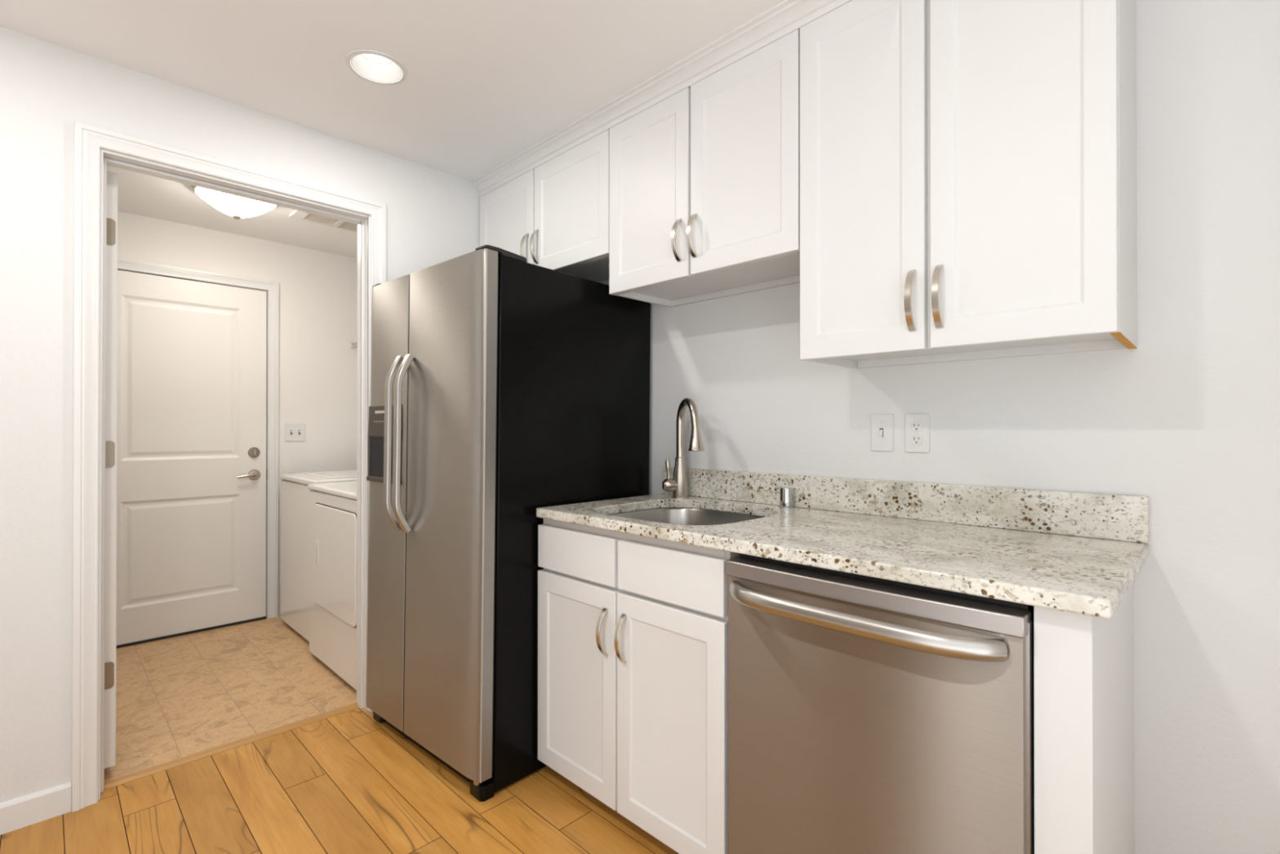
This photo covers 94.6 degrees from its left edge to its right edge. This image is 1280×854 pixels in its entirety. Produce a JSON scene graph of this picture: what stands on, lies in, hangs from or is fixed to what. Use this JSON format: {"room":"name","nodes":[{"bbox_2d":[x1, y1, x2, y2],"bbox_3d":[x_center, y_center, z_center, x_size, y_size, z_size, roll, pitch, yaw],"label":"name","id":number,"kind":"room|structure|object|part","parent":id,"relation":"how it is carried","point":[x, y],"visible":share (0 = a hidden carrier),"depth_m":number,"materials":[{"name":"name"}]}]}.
{"room":"kitchen","nodes":[
{"label":"kitchen","id":0,"kind":"room"},
{"bbox_2d":[104,615,356,782],"bbox_3d":[-2.011,1.213,2.951,1.721,0.050,2.250,0,0,45],"label":"floor","id":1,"kind":"structure","parent":0,"point":[177,697],"depth_m":2.66,"materials":[{"name":"tile"}]},
{"bbox_2d":[279,470,356,641],"bbox_3d":[-1.694,0.675,3.607,0.676,1.030,0.731,0,0,45],"label":"washer","id":2,"kind":"object","parent":1,"relation":"on","point":[295,491],"visible":0.32,"depth_m":3.37,"materials":[{"name":"white metal"}]},
{"bbox_3d":[-1.694,0.301,3.608,0.676,0.032,0.731,0,0,45],"label":"panel","id":3,"kind":"part","parent":2,"relation":"part of","materials":[{"name":"white metal"}]},
{"bbox_3d":[-1.717,0.282,3.585,0.520,0.008,0.460,0,0,45],"label":"lid","id":4,"kind":"part","parent":2,"relation":"part of","materials":[{"name":"white metal"}]},
{"bbox_2d":[307,480,356,690],"bbox_3d":[-1.207,0.680,3.092,0.698,1.018,0.779,0,0,45],"label":"dryer","id":5,"kind":"object","parent":1,"relation":"on","point":[332,505],"visible":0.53,"depth_m":2.80,"materials":[{"name":"white metal"}]},
{"bbox_3d":[-1.608,0.633,2.944,0.034,0.142,0.004,0,0,45],"label":"handle","id":6,"kind":"part","parent":5,"relation":"part of","materials":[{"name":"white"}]},
{"bbox_3d":[-1.205,0.310,3.095,0.698,0.028,0.774,0,0,45],"label":"panel","id":7,"kind":"part","parent":5,"relation":"part of","materials":[{"name":"white metal"}]},
{"bbox_3d":[-1.447,0.634,2.793,0.573,0.500,0.011,0,0,45],"label":"door","id":8,"kind":"part","parent":5,"relation":"part of","materials":[{"name":"white metal"}]},
{"bbox_2d":[117,210,357,615],"bbox_3d":[-2.537,0.012,3.560,0.120,2.355,2.370,0,0,45],"label":"wall","id":9,"kind":"structure","parent":0,"point":[318,289],"depth_m":3.83,"materials":[{"name":"white paint"}]},
{"bbox_2d":[115,269,267,648],"bbox_3d":[-2.596,0.170,3.372,0.060,2.039,0.836,0,0,45],"label":"door","id":10,"kind":"structure","parent":9,"relation":"in","point":[192,470],"depth_m":3.40,"materials":[{"name":"white paint"}]},
{"bbox_3d":[-2.376,0.295,3.572,0.029,0.027,0.101,0,0,45],"label":"lever","id":11,"kind":"part","parent":10,"relation":"part of","materials":[{"name":"silver metal"}]},
{"bbox_2d":[117,257,279,617],"bbox_3d":[-2.612,0.139,3.385,0.020,2.100,0.951,0,0,45],"label":"door frame","id":12,"kind":"structure","parent":9,"relation":"attached to","point":[273,287],"depth_m":3.69,"materials":[{"name":"white paint"}]},
{"bbox_2d":[284,423,305,440],"bbox_3d":[-2.212,0.035,3.794,0.014,0.112,0.116,0,0,45],"label":"light switch","id":13,"kind":"object","parent":9,"relation":"attached to","point":[293,432],"visible":1,"depth_m":3.79,"materials":[{"name":"white plastic"}]},
{"bbox_2d":[0,26,479,808],"bbox_3d":[-1.623,0.007,2.059,0.120,2.355,3.220,0,0,45],"label":"wall","id":14,"kind":"structure","parent":0,"point":[433,215],"depth_m":1.80,"materials":[{"name":"white paint"}]},
{"bbox_2d":[0,782,71,835],"bbox_3d":[-2.232,1.139,1.344,0.013,0.086,1.353,0,0,45],"label":"baseboard","id":15,"kind":"structure","parent":14,"relation":"attached to","point":[37,806],"depth_m":1.77,"materials":[{"name":"white paint"}]},
{"bbox_2d":[104,171,117,768],"bbox_3d":[-2.072,0.143,2.274,0.813,2.005,0.035,0,0,45],"label":"door","id":16,"kind":"structure","parent":14,"relation":"in","point":[110,602],"depth_m":1.99,"materials":[{"name":"white paint"}]},
{"bbox_2d":[71,120,386,812],"bbox_3d":[-1.460,0.120,2.210,0.142,2.130,0.957,0,0,45],"label":"door frame","id":17,"kind":"structure","parent":14,"relation":"attached to","point":[88,140],"depth_m":1.88,"materials":[{"name":"white paint"}]},
{"bbox_2d":[471,0,851,197],"bbox_3d":[0.072,-1.138,1.985,2.397,0.064,0.060,0,0,45],"label":"crown molding","id":18,"kind":"structure","parent":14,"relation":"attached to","point":[787,16],"depth_m":1.95,"materials":[{"name":"white paint"}]},
{"bbox_2d":[0,707,679,853],"bbox_3d":[-0.362,1.207,0.942,3.362,0.050,2.789,0,0,45],"label":"floor","id":19,"kind":"structure","parent":0,"point":[349,782],"depth_m":1.83,"materials":[{"name":"brown wood"}]},
{"bbox_2d":[104,702,359,789],"bbox_3d":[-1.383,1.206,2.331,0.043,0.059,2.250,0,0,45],"label":"threshold","id":20,"kind":"object","parent":19,"relation":"on","point":[125,779],"visible":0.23,"depth_m":2.17,"materials":[{"name":"brown wood"}]},
{"bbox_2d":[365,244,650,801],"bbox_3d":[-0.552,0.308,2.404,0.802,1.767,0.878,0,-1,42],"label":"refrigerator","id":21,"kind":"object","parent":19,"relation":"on","point":[504,387],"visible":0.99,"depth_m":2.03,"materials":[{"name":"silver metal"}]},
{"bbox_3d":[-0.992,0.064,2.296,0.277,0.295,0.008,0,-1,42],"label":"dispenser panel","id":22,"kind":"part","parent":21,"relation":"part of","materials":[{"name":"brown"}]},
{"bbox_3d":[-0.966,0.277,2.305,0.316,1.685,0.054,0,-1,42],"label":"door","id":23,"kind":"part","parent":21,"relation":"part of","materials":[{"name":"silver metal"}]},
{"bbox_3d":[-0.908,0.059,2.179,0.030,0.649,0.062,0,-1,42],"label":"handle","id":24,"kind":"part","parent":21,"relation":"part of","materials":[{"name":"silver metal"}]},
{"bbox_3d":[-0.855,0.059,2.133,0.030,0.649,0.062,0,-1,42],"label":"handle","id":25,"kind":"part","parent":21,"relation":"part of","materials":[{"name":"silver metal"}]},
{"bbox_3d":[-0.662,0.276,2.036,0.476,1.685,0.054,0,-1,42],"label":"door","id":26,"kind":"part","parent":21,"relation":"part of","materials":[{"name":"silver metal"}]},
{"bbox_2d":[537,507,739,853],"bbox_3d":[0.135,0.744,1.939,0.786,0.882,0.653,0,0,45],"label":"base cabinet","id":27,"kind":"object","parent":19,"relation":"on","point":[633,629],"visible":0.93,"depth_m":1.67,"materials":[{"name":"white wood"}]},
{"bbox_3d":[-0.205,0.403,1.881,0.381,0.142,0.019,0,0,45],"label":"drawer","id":28,"kind":"part","parent":27,"relation":"part of","materials":[{"name":"white wood"}]},
{"bbox_3d":[-0.204,0.808,1.879,0.387,0.642,0.019,0,0,45],"label":"door","id":29,"kind":"part","parent":27,"relation":"part of","materials":[{"name":"white wood"}]},
{"bbox_3d":[-0.113,0.611,1.751,0.016,0.142,0.036,0,0,45],"label":"handle","id":30,"kind":"part","parent":27,"relation":"part of","materials":[{"name":"silver metal"}]},
{"bbox_3d":[-0.056,0.611,1.694,0.016,0.142,0.036,0,0,45],"label":"handle","id":31,"kind":"part","parent":27,"relation":"part of","materials":[{"name":"silver metal"}]},
{"bbox_3d":[0.077,0.402,1.603,0.383,0.142,0.019,0,0,45],"label":"drawer","id":32,"kind":"part","parent":27,"relation":"part of","materials":[{"name":"white wood"}]},
{"bbox_3d":[0.076,0.807,1.602,0.388,0.642,0.019,0,0,45],"label":"door","id":33,"kind":"part","parent":27,"relation":"part of","materials":[{"name":"white wood"}]},
{"bbox_2d":[536,493,1148,618],"bbox_3d":[0.418,0.286,1.679,1.518,0.032,0.647,0,0,45],"label":"countertop","id":34,"kind":"structure","parent":27,"relation":"on","point":[1078,575],"depth_m":1.34,"materials":[{"name":"stone"}]},
{"bbox_2d":[662,397,704,497],"bbox_3d":[0.165,0.081,2.196,0.102,0.383,0.241,0,0,-18],"label":"faucet","id":35,"kind":"object","parent":34,"relation":"on","point":[677,484],"visible":1,"depth_m":2.26,"materials":[{"name":"silver metal"}]},
{"bbox_3d":[0.107,0.167,2.276,0.019,0.087,0.020,0,0,45],"label":"lever","id":36,"kind":"part","parent":35,"relation":"part of","materials":[{"name":"silver metal"}]},
{"bbox_3d":[0.177,0.004,2.204,0.030,0.229,0.201,0,0,-15],"label":"spout","id":37,"kind":"part","parent":35,"relation":"part of","materials":[{"name":"silver metal"}]},
{"bbox_2d":[608,507,764,524],"bbox_3d":[0.148,0.408,1.924,0.544,0.208,0.512,0,0,45],"label":"sink","id":38,"kind":"object","parent":34,"relation":"in","point":[682,516],"visible":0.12,"depth_m":2.18,"materials":[{"name":"metal"}]},
{"bbox_2d":[778,487,794,508],"bbox_3d":[0.495,0.237,1.992,0.051,0.068,0.051,0,0,45],"label":"air gap cap","id":39,"kind":"object","parent":34,"relation":"on","point":[786,494],"visible":1,"depth_m":1.97,"materials":[{"name":"silver metal"}]},
{"bbox_2d":[725,553,1034,853],"bbox_3d":[0.626,0.750,1.415,0.625,0.868,0.690,0,0,45],"label":"dishwasher","id":40,"kind":"object","parent":19,"relation":"on","point":[867,714],"visible":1,"depth_m":1.18,"materials":[{"name":"silver metal"}]},
{"bbox_3d":[0.407,0.388,1.203,0.582,0.039,0.078,0,0,45],"label":"handle","id":41,"kind":"part","parent":40,"relation":"part of","materials":[{"name":"silver metal"}]},
{"bbox_2d":[1033,582,1133,853],"bbox_3d":[0.922,0.743,1.206,0.081,0.880,0.609,0,0,45],"label":"end panel","id":42,"kind":"object","parent":19,"relation":"on","point":[1083,664],"visible":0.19,"depth_m":1.00,"materials":[{"name":"white wood"}]},
{"bbox_2d":[0,0,784,257],"bbox_3d":[-0.985,-1.178,1.432,5.326,0.012,3.220,0,0,45],"label":"ceiling","id":43,"kind":"structure","parent":0,"point":[486,82],"depth_m":1.88,"materials":[{"name":"white paint"}]},
{"bbox_2d":[191,185,277,219],"bbox_3d":[-2.006,-1.101,2.941,0.360,0.133,0.360,0,0,45],"label":"dome light","id":44,"kind":"object","parent":43,"relation":"attached to","point":[236,206],"visible":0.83,"depth_m":2.88,"materials":[{"name":"white glass"}]},
{"bbox_2d":[288,209,357,232],"bbox_3d":[-1.687,-1.160,3.335,0.230,0.012,0.460,0,0,45],"label":"ceiling vent","id":45,"kind":"object","parent":43,"relation":"in","point":[299,215],"visible":0.47,"depth_m":3.32,"materials":[{"name":"white metal"}]},
{"bbox_2d":[345,49,407,84],"bbox_3d":[-0.856,-1.194,1.924,0.184,0.060,0.184,0,0,45],"label":"recessed light","id":46,"kind":"object","parent":43,"relation":"in","point":[374,66],"visible":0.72,"depth_m":1.96,"materials":[{"name":"white paint"}]},
{"bbox_2d":[648,0,1279,853],"bbox_3d":[0.754,0.008,1.889,3.500,2.355,0.120,0,0,45],"label":"wall","id":47,"kind":"structure","parent":0,"point":[1186,420],"depth_m":1.35,"materials":[{"name":"white paint"}]},
{"bbox_2d":[479,129,608,284],"bbox_3d":[-0.335,-0.873,2.618,0.919,0.461,0.379,0,0,45],"label":"upper cabinet","id":48,"kind":"object","parent":47,"relation":"attached to","point":[554,215],"visible":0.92,"depth_m":2.42,"materials":[{"name":"white wood"}]},
{"bbox_3d":[-0.607,-0.872,2.684,0.440,0.459,0.019,0,0,45],"label":"door","id":49,"kind":"part","parent":48,"relation":"part of","materials":[{"name":"white wood"}]},
{"bbox_3d":[-0.496,-0.762,2.535,0.016,0.145,0.036,0,0,45],"label":"handle","id":50,"kind":"part","parent":48,"relation":"part of","materials":[{"name":"silver metal"}]},
{"bbox_3d":[-0.445,-0.762,2.485,0.016,0.145,0.036,0,0,45],"label":"handle","id":51,"kind":"part","parent":48,"relation":"part of","materials":[{"name":"silver metal"}]},
{"bbox_3d":[-0.278,-0.873,2.359,0.470,0.459,0.019,0,0,45],"label":"door","id":52,"kind":"part","parent":48,"relation":"part of","materials":[{"name":"white wood"}]},
{"bbox_2d":[608,29,799,307],"bbox_3d":[0.270,-0.798,2.019,0.778,0.615,0.379,0,0,45],"label":"upper cabinet","id":53,"kind":"object","parent":47,"relation":"attached to","point":[704,180],"visible":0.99,"depth_m":1.88,"materials":[{"name":"white wood"}]},
{"bbox_3d":[0.027,-0.797,2.057,0.379,0.613,0.019,0,0,45],"label":"door","id":54,"kind":"part","parent":53,"relation":"part of","materials":[{"name":"white wood"}]},
{"bbox_3d":[0.118,-0.613,1.927,0.016,0.139,0.036,0,0,45],"label":"handle","id":55,"kind":"part","parent":53,"relation":"part of","materials":[{"name":"silver metal"}]},
{"bbox_3d":[0.164,-0.613,1.882,0.016,0.139,0.036,0,0,45],"label":"handle","id":56,"kind":"part","parent":53,"relation":"part of","materials":[{"name":"silver metal"}]},
{"bbox_3d":[0.307,-0.798,1.781,0.387,0.613,0.019,0,0,45],"label":"door","id":57,"kind":"part","parent":53,"relation":"part of","materials":[{"name":"white wood"}]},
{"bbox_2d":[871,413,893,451],"bbox_3d":[0.739,0.017,1.808,0.067,0.113,0.016,0,0,45],"label":"light switch","id":58,"kind":"object","parent":47,"relation":"attached to","point":[882,424],"visible":1,"depth_m":1.81,"materials":[{"name":"white plastic"}]},
{"bbox_2d":[662,466,1148,543],"bbox_3d":[0.638,0.217,1.903,1.518,0.108,0.020,0,0,45],"label":"backsplash","id":59,"kind":"structure","parent":47,"relation":"attached to","point":[1124,517],"depth_m":1.66,"materials":[{"name":"stone"}]},
{"bbox_2d":[904,413,929,452],"bbox_3d":[0.815,0.018,1.739,0.069,0.114,0.008,0,0,45],"label":"wall outlet","id":60,"kind":"object","parent":47,"relation":"attached to","point":[917,426],"visible":1,"depth_m":1.74,"materials":[{"name":"white plastic"}]},
{"bbox_2d":[911,434,922,444],"bbox_3d":[0.813,0.037,1.737,0.033,0.029,0.003,0,0,45],"label":"socket","id":61,"kind":"object","parent":60,"relation":"attached to","point":[916,439],"depth_m":1.74,"materials":[{"name":"grey plastic"}]},
{"bbox_2d":[911,421,922,431],"bbox_3d":[0.813,-0.002,1.737,0.033,0.029,0.003,0,0,45],"label":"socket","id":62,"kind":"object","parent":60,"relation":"attached to","point":[915,425],"depth_m":1.74,"materials":[{"name":"grey plastic"}]},
{"bbox_2d":[800,0,1137,368],"bbox_3d":[0.794,-0.646,1.501,0.688,0.922,0.379,0,0,45],"label":"upper cabinet","id":63,"kind":"object","parent":47,"relation":"attached to","point":[968,167],"visible":1,"depth_m":1.35,"materials":[{"name":"white wood"}]},
{"bbox_3d":[0.564,-0.645,1.525,0.328,0.920,0.019,0,0,45],"label":"door","id":64,"kind":"part","parent":63,"relation":"part of","materials":[{"name":"white wood"}]},
{"bbox_3d":[0.643,-0.304,1.407,0.016,0.147,0.036,0,0,45],"label":"handle","id":65,"kind":"part","parent":63,"relation":"part of","materials":[{"name":"silver metal"}]},
{"bbox_3d":[0.686,-0.304,1.365,0.016,0.147,0.036,0,0,45],"label":"handle","id":66,"kind":"part","parent":63,"relation":"part of","materials":[{"name":"silver metal"}]},
{"bbox_3d":[0.813,-0.646,1.280,0.345,0.920,0.019,0,0,45],"label":"door","id":67,"kind":"part","parent":63,"relation":"part of","materials":[{"name":"white wood"}]},
{"bbox_3d":[-1.140,0.013,3.761,1.586,2.355,0.120,0,0,45],"label":"wall","id":68,"kind":"structure","parent":0,"visible":0},
{"bbox_2d":[350,342,356,347],"bbox_3d":[-1.300,-0.444,3.600,1.577,0.274,0.335,0,0,45],"label":"wire shelf","id":69,"kind":"object","parent":68,"relation":"attached to","point":[352,343],"visible":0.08,"depth_m":4.03,"materials":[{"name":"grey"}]}
]}

